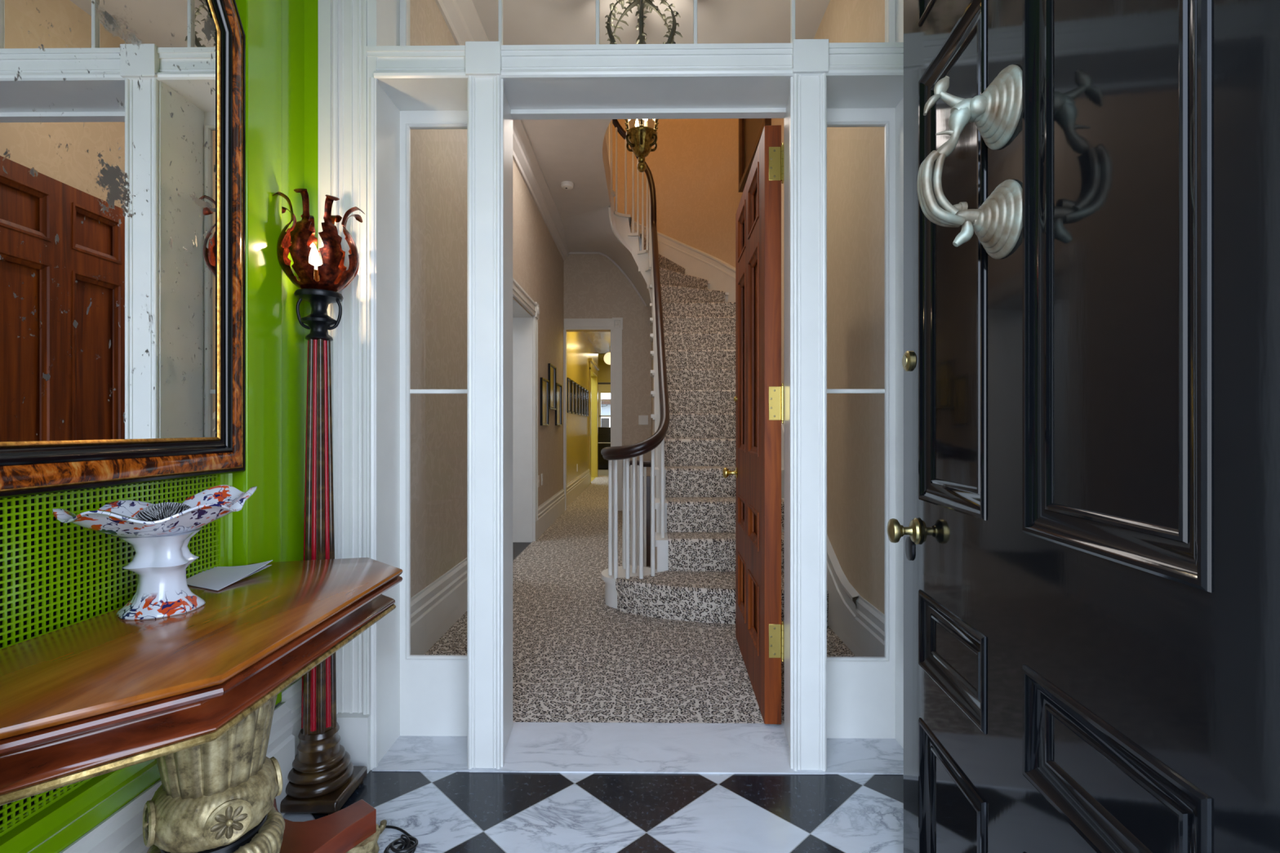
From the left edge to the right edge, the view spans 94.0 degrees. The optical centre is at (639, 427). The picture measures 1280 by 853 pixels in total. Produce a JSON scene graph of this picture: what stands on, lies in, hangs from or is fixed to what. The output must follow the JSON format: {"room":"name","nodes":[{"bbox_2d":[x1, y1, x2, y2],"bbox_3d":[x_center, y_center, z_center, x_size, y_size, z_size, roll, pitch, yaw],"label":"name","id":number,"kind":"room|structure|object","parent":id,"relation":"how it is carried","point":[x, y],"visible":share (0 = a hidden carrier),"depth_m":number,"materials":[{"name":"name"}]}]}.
{"room":"entrance vestibule","nodes":[
{"label":"entrance vestibule","id":0,"kind":"room"},
{"bbox_2d":[0,0,598,852],"bbox_3d":[-1.188,-0.755,6.753,0.477,3.650,12.920,0,0,1],"label":"wall","id":1,"kind":"structure","parent":0,"point":[438,157],"depth_m":2.70,"materials":[{"name":"paint"}]},
{"bbox_2d":[0,758,157,852],"bbox_3d":[-1.046,0.668,1.124,0.022,0.109,0.310,0,0,1],"label":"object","id":2,"kind":"object","parent":1,"relation":"in","point":[25,837],"depth_m":1.06,"materials":[{"name":"green paint"}]},
{"bbox_2d":[0,473,232,649],"bbox_3d":[-1.045,0.238,1.240,0.022,0.245,0.542,0,0,1],"label":"radiator grille","id":3,"kind":"object","parent":1,"relation":"in","point":[55,574],"depth_m":1.08,"materials":[{"name":"green metal"}]},
{"bbox_2d":[0,0,245,498],"bbox_3d":[-1.035,-0.579,1.028,0.048,1.383,0.994,0,0,1],"label":"wall mirror","id":4,"kind":"object","parent":1,"relation":"attached to","point":[122,122],"visible":1,"depth_m":1.19,"materials":[{"name":"brown wood"}]},
{"bbox_2d":[59,677,302,852],"bbox_3d":[-1.022,0.922,1.164,0.068,0.296,1.406,0,0,1],"label":"baseboard","id":5,"kind":"structure","parent":1,"relation":"attached to","point":[122,832],"depth_m":1.25,"materials":[{"name":"white paint"}]},
{"bbox_2d":[304,0,318,482],"bbox_3d":[-1.026,-0.655,1.874,0.047,2.850,0.013,0,0,1],"label":"trim","id":6,"kind":"structure","parent":1,"relation":"attached to","point":[311,6],"depth_m":1.87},
{"bbox_2d":[318,0,399,773],"bbox_3d":[-1.052,-0.505,1.990,0.454,3.150,0.282,0,0,1],"label":"pilaster","id":7,"kind":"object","parent":1,"relation":"attached to","point":[359,123],"depth_m":1.88,"materials":[{"name":"white paint"}]},
{"bbox_2d":[410,557,466,654],"bbox_3d":[-1.006,0.915,3.086,0.022,0.310,1.910,0,0,1],"label":"baseboard","id":8,"kind":"structure","parent":1,"relation":"attached to","point":[437,606],"depth_m":2.95,"materials":[{"name":"white paint"}]},
{"bbox_2d":[435,0,569,260],"bbox_3d":[-0.938,-2.200,4.855,0.120,0.160,5.450,0,0,1],"label":"crown molding","id":9,"kind":"structure","parent":1,"relation":"attached to","point":[461,17],"depth_m":4.73,"materials":[{"name":"paint"}]},
{"bbox_2d":[512,297,533,542],"bbox_3d":[-1.218,0.025,4.838,0.440,2.090,1.350,0,0,1],"label":"door","id":10,"kind":"structure","parent":1,"relation":"attached to","point":[522,322],"depth_m":5.51,"materials":[{"name":"white paint"}]},
{"bbox_2d":[512,277,539,541],"bbox_3d":[-0.970,-0.045,4.898,0.054,2.230,1.474,0,0,1],"label":"door frame","id":11,"kind":"structure","parent":1,"relation":"attached to","point":[535,317],"depth_m":5.51,"materials":[{"name":"white paint"}]},
{"bbox_2d":[539,377,549,426],"bbox_3d":[-0.972,-0.258,6.091,0.025,0.475,0.400,0,0,1],"label":"framed picture","id":12,"kind":"object","parent":1,"relation":"attached to","point":[544,383],"visible":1,"depth_m":6.08,"materials":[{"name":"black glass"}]},
{"bbox_2d":[537,488,564,537],"bbox_3d":[-0.968,0.920,6.611,0.022,0.300,1.960,0,0,1],"label":"baseboard","id":13,"kind":"structure","parent":1,"relation":"attached to","point":[548,512],"depth_m":6.41,"materials":[{"name":"white paint"}]},
{"bbox_2d":[547,363,555,409],"bbox_3d":[-0.966,-0.443,6.581,0.025,0.485,0.420,0,0,1],"label":"framed picture","id":14,"kind":"object","parent":1,"relation":"attached to","point":[551,368],"visible":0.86,"depth_m":6.61,"materials":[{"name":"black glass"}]},
{"bbox_2d":[555,382,561,425],"bbox_3d":[-0.961,-0.270,7.051,0.025,0.490,0.400,0,0,1],"label":"framed picture","id":15,"kind":"object","parent":1,"relation":"attached to","point":[558,387],"visible":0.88,"depth_m":7.10,"materials":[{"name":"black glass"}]},
{"bbox_2d":[566,377,571,413],"bbox_3d":[-0.970,-0.435,8.141,0.025,0.470,0.300,0,0,1],"label":"framed print","id":16,"kind":"object","parent":1,"relation":"attached to","point":[568,380],"visible":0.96,"depth_m":8.14,"materials":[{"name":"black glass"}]},
{"bbox_2d":[568,380,569,410],"bbox_3d":[-0.976,-0.435,8.141,0.004,0.422,0.252,0,0,1],"label":"picture","id":17,"kind":"object","parent":16,"relation":"attached to","point":[568,380],"depth_m":8.16,"materials":[{"name":"clear glass"}]},
{"bbox_2d":[570,380,574,413],"bbox_3d":[-0.965,-0.435,8.556,0.025,0.470,0.300,0,0,1],"label":"framed print","id":18,"kind":"object","parent":1,"relation":"attached to","point":[572,381],"visible":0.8,"depth_m":8.59,"materials":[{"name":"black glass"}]},
{"bbox_2d":[572,382,573,411],"bbox_3d":[-0.972,-0.435,8.556,0.004,0.422,0.252,0,0,1],"label":"picture","id":19,"kind":"object","parent":18,"relation":"attached to","point":[572,383],"depth_m":8.59,"materials":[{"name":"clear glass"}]},
{"bbox_2d":[574,382,577,414],"bbox_3d":[-0.961,-0.435,8.971,0.025,0.470,0.300,0,0,1],"label":"framed print","id":20,"kind":"object","parent":1,"relation":"attached to","point":[575,383],"visible":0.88,"depth_m":8.99,"materials":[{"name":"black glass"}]},
{"bbox_2d":[575,385,576,412],"bbox_3d":[-0.967,-0.435,8.971,0.004,0.422,0.252,0,0,1],"label":"picture","id":21,"kind":"object","parent":20,"relation":"attached to","point":[575,385],"depth_m":8.99,"materials":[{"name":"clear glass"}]},
{"bbox_2d":[566,469,590,507],"bbox_3d":[-0.957,0.920,9.431,0.022,0.300,3.400,0,0,1],"label":"baseboard","id":22,"kind":"structure","parent":1,"relation":"attached to","point":[575,488],"depth_m":9.08,"materials":[{"name":"white paint"}]},
{"bbox_2d":[577,384,581,414],"bbox_3d":[-0.956,-0.435,9.386,0.025,0.470,0.300,0,0,1],"label":"framed print","id":23,"kind":"object","parent":1,"relation":"attached to","point":[579,385],"visible":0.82,"depth_m":9.43,"materials":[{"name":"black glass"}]},
{"bbox_2d":[578,386,579,413],"bbox_3d":[-0.963,-0.435,9.386,0.004,0.422,0.252,0,0,1],"label":"picture","id":24,"kind":"object","parent":23,"relation":"attached to","point":[579,387],"depth_m":9.43,"materials":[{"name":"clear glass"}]},
{"bbox_2d":[580,386,583,415],"bbox_3d":[-0.952,-0.435,9.801,0.025,0.470,0.300,0,0,1],"label":"framed print","id":25,"kind":"object","parent":1,"relation":"attached to","point":[582,388],"visible":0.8,"depth_m":9.91,"materials":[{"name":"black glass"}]},
{"bbox_2d":[582,389,582,413],"bbox_3d":[-0.958,-0.435,9.801,0.004,0.422,0.252,0,0,1],"label":"picture","id":26,"kind":"object","parent":25,"relation":"attached to","point":[582,389],"depth_m":9.91,"materials":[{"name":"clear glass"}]},
{"bbox_2d":[583,387,586,416],"bbox_3d":[-0.947,-0.435,10.216,0.025,0.470,0.300,0,0,1],"label":"framed print","id":27,"kind":"object","parent":1,"relation":"attached to","point":[584,388],"visible":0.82,"depth_m":10.30,"materials":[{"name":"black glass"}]},
{"bbox_2d":[586,389,588,416],"bbox_3d":[-0.943,-0.435,10.631,0.025,0.470,0.300,0,0,1],"label":"framed print","id":28,"kind":"object","parent":1,"relation":"attached to","point":[587,390],"visible":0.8,"depth_m":10.73,"materials":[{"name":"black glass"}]},
{"bbox_2d":[588,358,599,484],"bbox_3d":[-0.911,-0.110,11.960,0.060,2.360,1.780,0,0,1],"label":"door frame","id":29,"kind":"structure","parent":1,"relation":"attached to","point":[593,367],"depth_m":11.63,"materials":[{"name":"yellow paint"}]},
{"bbox_2d":[282,769,903,852],"bbox_3d":[0.012,1.100,1.075,2.600,0.060,1.590,0,0,1],"label":"floor","id":30,"kind":"structure","parent":0,"point":[446,812],"depth_m":1.66,"materials":[{"name":"stone"}]},
{"bbox_2d":[0,557,402,852],"bbox_3d":[-0.797,0.710,1.140,0.424,0.721,0.945,0,0,1],"label":"console table","id":31,"kind":"object","parent":30,"relation":"on","point":[195,692],"visible":1,"depth_m":1.02,"materials":[{"name":"brown wood"}]},
{"bbox_2d":[52,484,257,620],"bbox_3d":[-0.915,0.238,1.154,0.222,0.223,0.332,0,0,1],"label":"porcelain compote","id":32,"kind":"object","parent":31,"relation":"on","point":[161,560],"visible":1,"depth_m":1.11,"materials":[{"name":"white ceramic"}]},
{"bbox_2d":[52,484,257,537],"bbox_3d":[-0.915,0.167,1.154,0.222,0.081,0.332,0,0,1],"label":"bowl","id":33,"kind":"object","parent":32,"relation":"on","point":[117,518],"depth_m":1.11,"materials":[{"name":"ceramic"}]},
{"bbox_2d":[134,502,191,521],"bbox_3d":[-0.915,0.176,1.155,0.094,0.063,0.094,0,0,41],"label":"ornament","id":34,"kind":"object","parent":32,"relation":"on","point":[157,512],"visible":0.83,"depth_m":1.13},
{"bbox_2d":[146,806,284,852],"bbox_3d":[-0.823,0.853,1.159,0.227,0.134,0.232,0,0,1],"label":"table leg","id":35,"kind":"object","parent":31,"relation":"attached to","point":[267,837],"depth_m":1.15,"materials":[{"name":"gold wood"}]},
{"bbox_2d":[186,560,272,591],"bbox_3d":[-0.976,0.339,1.378,0.135,0.018,0.222,0,0,-4],"label":"envelope","id":36,"kind":"object","parent":31,"relation":"on","point":[218,578],"visible":0.96,"depth_m":1.39,"materials":[{"name":"white paper"}]},
{"bbox_2d":[272,188,412,836],"bbox_3d":[-0.820,0.208,1.691,0.460,1.723,0.292,0,0,1],"label":"floor lamp","id":37,"kind":"object","parent":30,"relation":"on","point":[322,777],"visible":0.98,"depth_m":1.69,"materials":[{"name":"brown wood"}]},
{"bbox_2d":[383,834,417,852],"bbox_3d":[-0.600,1.048,1.500,0.081,0.041,0.077,0,0,1],"label":"coiled cord","id":38,"kind":"object","parent":30,"relation":"on","point":[406,842],"visible":1,"depth_m":1.50,"materials":[{"name":"black rubber"}]},
{"bbox_2d":[469,722,824,774],"bbox_3d":[0.021,1.064,1.984,1.100,0.032,0.272,0,0,1],"label":"threshold","id":39,"kind":"object","parent":30,"relation":"on","point":[531,747],"visible":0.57,"depth_m":1.96,"materials":[{"name":"white stone"}]},
{"bbox_2d":[465,40,512,769],"bbox_3d":[-0.485,-0.064,1.973,0.113,2.268,0.244,0,0,1],"label":"doorpost","id":40,"kind":"structure","parent":39,"relation":"on","point":[489,117],"depth_m":1.87,"materials":[{"name":"white paint"}]},
{"bbox_2d":[400,110,466,736],"bbox_3d":[-0.682,-0.015,2.076,0.303,2.170,0.043,0,0,1],"label":"window","id":41,"kind":"structure","parent":40,"relation":"attached to","point":[433,687],"depth_m":2.06,"materials":[{"name":"white paint"}]},
{"bbox_2d":[783,39,828,771],"bbox_3d":[0.527,-0.064,1.962,0.113,2.268,0.244,0,0,1],"label":"doorpost","id":42,"kind":"structure","parent":39,"relation":"on","point":[805,119],"depth_m":1.86,"materials":[{"name":"white paint"}]},
{"bbox_2d":[722,124,783,724],"bbox_3d":[0.498,-0.010,2.526,0.199,2.100,0.887,0,0,1],"label":"door","id":43,"kind":"structure","parent":42,"relation":"attached to","point":[758,399],"depth_m":2.23,"materials":[{"name":"brown wood"}]},
{"bbox_2d":[826,107,895,738],"bbox_3d":[0.727,-0.015,2.061,0.303,2.170,0.043,0,0,1],"label":"window","id":44,"kind":"structure","parent":42,"relation":"attached to","point":[861,691],"depth_m":2.05,"materials":[{"name":"white paint"}]},
{"bbox_2d":[365,42,903,111],"bbox_3d":[0.021,-1.143,1.972,1.752,0.098,0.236,0,0,1],"label":"lintel","id":45,"kind":"object","parent":44,"relation":"on","point":[860,74],"visible":0.65,"depth_m":1.87,"materials":[{"name":"white paint"}]},
{"bbox_2d":[400,0,895,45],"bbox_3d":[0.022,-1.511,2.070,1.704,0.638,0.040,0,0,1],"label":"window","id":46,"kind":"structure","parent":45,"relation":"on","point":[890,5],"depth_m":2.06,"materials":[{"name":"white paint"}]},
{"bbox_2d":[511,107,786,119],"bbox_3d":[0.028,-1.088,2.070,0.952,0.016,0.040,0,0,1],"label":"trim","id":47,"kind":"structure","parent":45,"relation":"attached to","point":[713,113],"depth_m":2.06,"materials":[{"name":"white paint"}]},
{"bbox_2d":[583,331,610,354],"bbox_3d":[-0.562,-1.680,10.467,1.050,0.100,5.480,0,0,1],"label":"ceiling","id":48,"kind":"structure","parent":0,"point":[600,340],"depth_m":11.22,"materials":[{"name":"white paint"}]},
{"bbox_2d":[604,351,610,364],"bbox_3d":[-0.605,-1.448,12.007,0.250,0.365,0.250,0,0,1],"label":"globe","id":49,"kind":"object","parent":48,"relation":"hanging from","point":[607,356],"visible":0.67,"depth_m":11.92,"materials":[{"name":"beige glass"}]},
{"bbox_2d":[598,354,604,359],"bbox_3d":[-0.336,-1.980,15.155,5.600,0.100,4.100,0,0,1],"label":"ceiling","id":50,"kind":"structure","parent":0,"point":[601,357],"depth_m":16.36,"materials":[{"name":"yellow paint"}]},
{"bbox_2d":[598,353,610,426],"bbox_3d":[-0.336,-0.430,15.155,5.600,3.000,4.100,0,0,1],"label":"wall","id":51,"kind":"structure","parent":0,"point":[604,372],"depth_m":17.01,"materials":[{"name":"yellow paint"}]},
{"bbox_2d":[598,382,610,393],"bbox_3d":[-0.667,-1.135,16.951,1.140,0.310,0.035,0,0,1],"label":"window blind","id":52,"kind":"object","parent":51,"relation":"attached to","point":[603,387],"visible":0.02,"depth_m":16.94,"materials":[{"name":"white fabric"}]},
{"bbox_2d":[599,393,610,426],"bbox_3d":[-0.665,-0.330,17.068,1.000,1.800,0.080,0,0,1],"label":"window","id":53,"kind":"structure","parent":51,"relation":"in","point":[600,400],"depth_m":17.03,"materials":[{"name":"white paint"}]},
{"bbox_2d":[561,202,652,314],"bbox_3d":[0.043,-0.820,6.846,2.038,2.979,1.465,0,0,1],"label":"staircase underside","id":54,"kind":"structure","parent":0,"point":[589,231],"depth_m":6.70,"materials":[{"name":"paint"}]},
{"bbox_2d":[564,253,652,488],"bbox_3d":[0.048,-0.655,7.645,2.030,3.450,0.150,0,0,1],"label":"wall","id":55,"kind":"structure","parent":0,"point":[594,287],"depth_m":7.57,"materials":[{"name":"paint"}]},
{"bbox_2d":[563,317,622,511],"bbox_3d":[-0.592,-0.160,7.635,0.750,2.460,0.183,0,0,1],"label":"door frame","id":56,"kind":"structure","parent":55,"relation":"attached to","point":[615,325],"depth_m":7.55,"materials":[{"name":"white paint"}]},
{"bbox_2d":[568,251,646,306],"bbox_3d":[-0.450,-1.909,7.114,1.078,0.750,0.951,0,0,1],"label":"trim","id":57,"kind":"structure","parent":55,"relation":"attached to","point":[570,252],"depth_m":7.56,"materials":[{"name":"paint"}]},
{"bbox_2d":[622,488,630,511],"bbox_3d":[-0.043,0.920,7.560,0.370,0.300,0.022,0,0,1],"label":"baseboard","id":58,"kind":"structure","parent":55,"relation":"attached to","point":[622,488],"depth_m":7.55,"materials":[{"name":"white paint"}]},
{"bbox_2d":[638,415,648,424],"bbox_3d":[0.042,-0.095,7.562,0.120,0.120,0.015,0,0,1],"label":"light switch","id":59,"kind":"object","parent":55,"relation":"attached to","point":[642,420],"visible":1,"depth_m":7.56,"materials":[{"name":"white plastic"}]},
{"bbox_2d":[424,468,855,723],"bbox_3d":[-0.596,1.110,9.652,5.800,0.120,15.110,0,0,1],"label":"floor","id":60,"kind":"structure","parent":0,"point":[577,657],"depth_m":2.83,"materials":[{"name":"carpet"}]},
{"bbox_2d":[598,426,610,468],"bbox_3d":[-0.735,0.530,15.244,1.000,1.080,0.770,0,0,1],"label":"upright piano","id":61,"kind":"object","parent":60,"relation":"on","point":[604,433],"visible":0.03,"depth_m":15.16,"materials":[{"name":"black wood"}]},
{"bbox_2d":[598,443,610,446],"bbox_3d":[-0.737,0.430,15.034,1.000,0.080,0.350,0,0,1],"label":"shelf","id":62,"kind":"object","parent":61,"relation":"attached to","point":[599,444],"depth_m":14.86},
{"bbox_2d":[629,460,651,567],"bbox_3d":[0.014,0.649,4.491,0.191,0.803,0.137,0,0,1],"label":"guard","id":63,"kind":"object","parent":60,"relation":"on","point":[646,479],"visible":0.49,"depth_m":4.46,"materials":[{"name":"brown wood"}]},
{"bbox_2d":[600,119,859,654],"bbox_3d":[-0.025,-1.088,5.002,2.118,4.816,4.502,0,0,1],"label":"staircase","id":64,"kind":"structure","parent":60,"relation":"on","point":[692,291],"depth_m":4.09,"materials":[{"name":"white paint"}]},
{"bbox_2d":[471,0,830,219],"bbox_3d":[0.012,-2.455,4.378,2.030,0.350,4.515,0,0,1],"label":"ceiling","id":65,"kind":"structure","parent":0,"point":[575,151],"depth_m":3.44,"materials":[{"name":"paint"}]},
{"bbox_2d":[560,181,573,190],"bbox_3d":[-0.680,-2.252,5.578,0.120,0.053,0.120,0,0,1],"label":"smoke detector","id":66,"kind":"object","parent":65,"relation":"attached to","point":[567,185],"visible":1,"depth_m":5.54,"materials":[{"name":"white plastic"}]},
{"bbox_2d":[604,0,682,172],"bbox_3d":[0.006,-1.782,3.004,0.426,0.994,0.386,0,0,-36],"label":"lantern","id":67,"kind":"object","parent":65,"relation":"hanging from","point":[642,138],"visible":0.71,"depth_m":2.96,"materials":[{"name":"gold metal"}]},
{"bbox_2d":[635,119,639,126],"bbox_3d":[-0.015,-1.504,3.012,0.032,0.117,0.032,0,0,1],"label":"candle","id":68,"kind":"object","parent":67,"relation":"on","point":[637,124],"depth_m":3.01,"materials":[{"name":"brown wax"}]},
{"bbox_2d":[626,126,657,157],"bbox_3d":[0.009,-1.419,3.000,0.156,0.118,0.156,0,0,1],"label":"basket","id":69,"kind":"object","parent":67,"relation":"on","point":[641,139],"depth_m":2.96,"materials":[{"name":"gold metal"}]},
{"bbox_2d":[644,119,647,126],"bbox_3d":[0.030,-1.538,3.014,0.032,0.117,0.032,0,0,1],"label":"candle","id":70,"kind":"object","parent":67,"relation":"on","point":[645,120],"depth_m":3.01,"materials":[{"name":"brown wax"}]},
{"bbox_2d":[651,324,657,571],"bbox_3d":[0.134,-0.043,5.599,0.023,2.225,3.940,0,0,1],"label":"wall","id":71,"kind":"structure","parent":0,"point":[652,360],"depth_m":5.29,"materials":[{"name":"paint"}]},
{"bbox_2d":[612,118,742,267],"bbox_3d":[-0.082,-2.030,6.712,2.370,6.200,1.185,0,0,1],"label":"wall","id":72,"kind":"structure","parent":0,"point":[694,165],"depth_m":7.00,"materials":[{"name":"paint"}]},
{"bbox_2d":[742,0,884,613],"bbox_3d":[1.135,-2.030,4.107,0.220,6.200,3.998,0,0,1],"label":"wall","id":73,"kind":"structure","parent":0,"point":[855,155],"depth_m":2.78,"materials":[{"name":"paper"}]},
{"bbox_2d":[372,736,903,774],"bbox_3d":[0.021,1.073,1.953,1.708,0.014,0.206,0,0,1],"label":"sill","id":74,"kind":"structure","parent":73,"relation":"attached to","point":[407,753],"depth_m":1.94,"materials":[{"name":"white stone"}]},
{"bbox_2d":[738,118,771,191],"bbox_3d":[1.013,-3.005,5.364,0.050,1.250,1.350,0,0,1],"label":"framed painting","id":75,"kind":"object","parent":73,"relation":"attached to","point":[750,130],"visible":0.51,"depth_m":5.71,"materials":[{"name":"brown wood"}]},
{"bbox_2d":[743,118,763,172],"bbox_3d":[1.032,-3.005,5.364,0.004,1.106,1.206,0,0,1],"label":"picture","id":76,"kind":"object","parent":75,"relation":"attached to","point":[752,126],"depth_m":5.62},
{"bbox_2d":[854,595,884,657],"bbox_3d":[0.995,0.920,2.429,0.022,0.300,0.640,0,0,1],"label":"baseboard","id":77,"kind":"structure","parent":73,"relation":"attached to","point":[869,620],"depth_m":2.59,"materials":[{"name":"white paint"}]},
{"bbox_3d":[-0.021,-0.555,0.360,2.550,3.250,0.160,0,0,1],"label":"wall","id":78,"kind":"structure","parent":0,"visible":0},
{"bbox_2d":[886,0,1279,852],"bbox_3d":[0.548,-0.102,0.941,0.187,2.320,0.990,0,0,5],"label":"door","id":79,"kind":"structure","parent":78,"relation":"in","point":[1091,530],"depth_m":0.77,"materials":[{"name":"black paint"}]},
{"bbox_3d":[1.153,-0.505,1.188,0.220,3.150,1.840,0,0,1],"label":"wall","id":80,"kind":"structure","parent":0,"visible":0},
{"bbox_2d":[895,0,903,748],"bbox_3d":[1.094,-0.505,1.967,0.454,3.150,0.282,0,0,1],"label":"door frame","id":81,"kind":"structure","parent":80,"relation":"attached to","point":[899,3],"depth_m":2.01,"materials":[{"name":"white paint"}]},
{"label":"outside","id":82,"kind":"structure","parent":0,"visible":0},
{"bbox_3d":[-1.766,2.120,21.620,12.000,0.100,8.800,0,0,1],"label":"ground","id":83,"kind":"structure","parent":82,"visible":0},
{"bbox_2d":[600,399,610,426],"bbox_3d":[-1.730,0.470,24.970,10.400,3.200,2.500,0,0,1],"label":"neighbouring house","id":84,"kind":"structure","parent":83,"relation":"on","point":[605,411],"depth_m":23.99,"materials":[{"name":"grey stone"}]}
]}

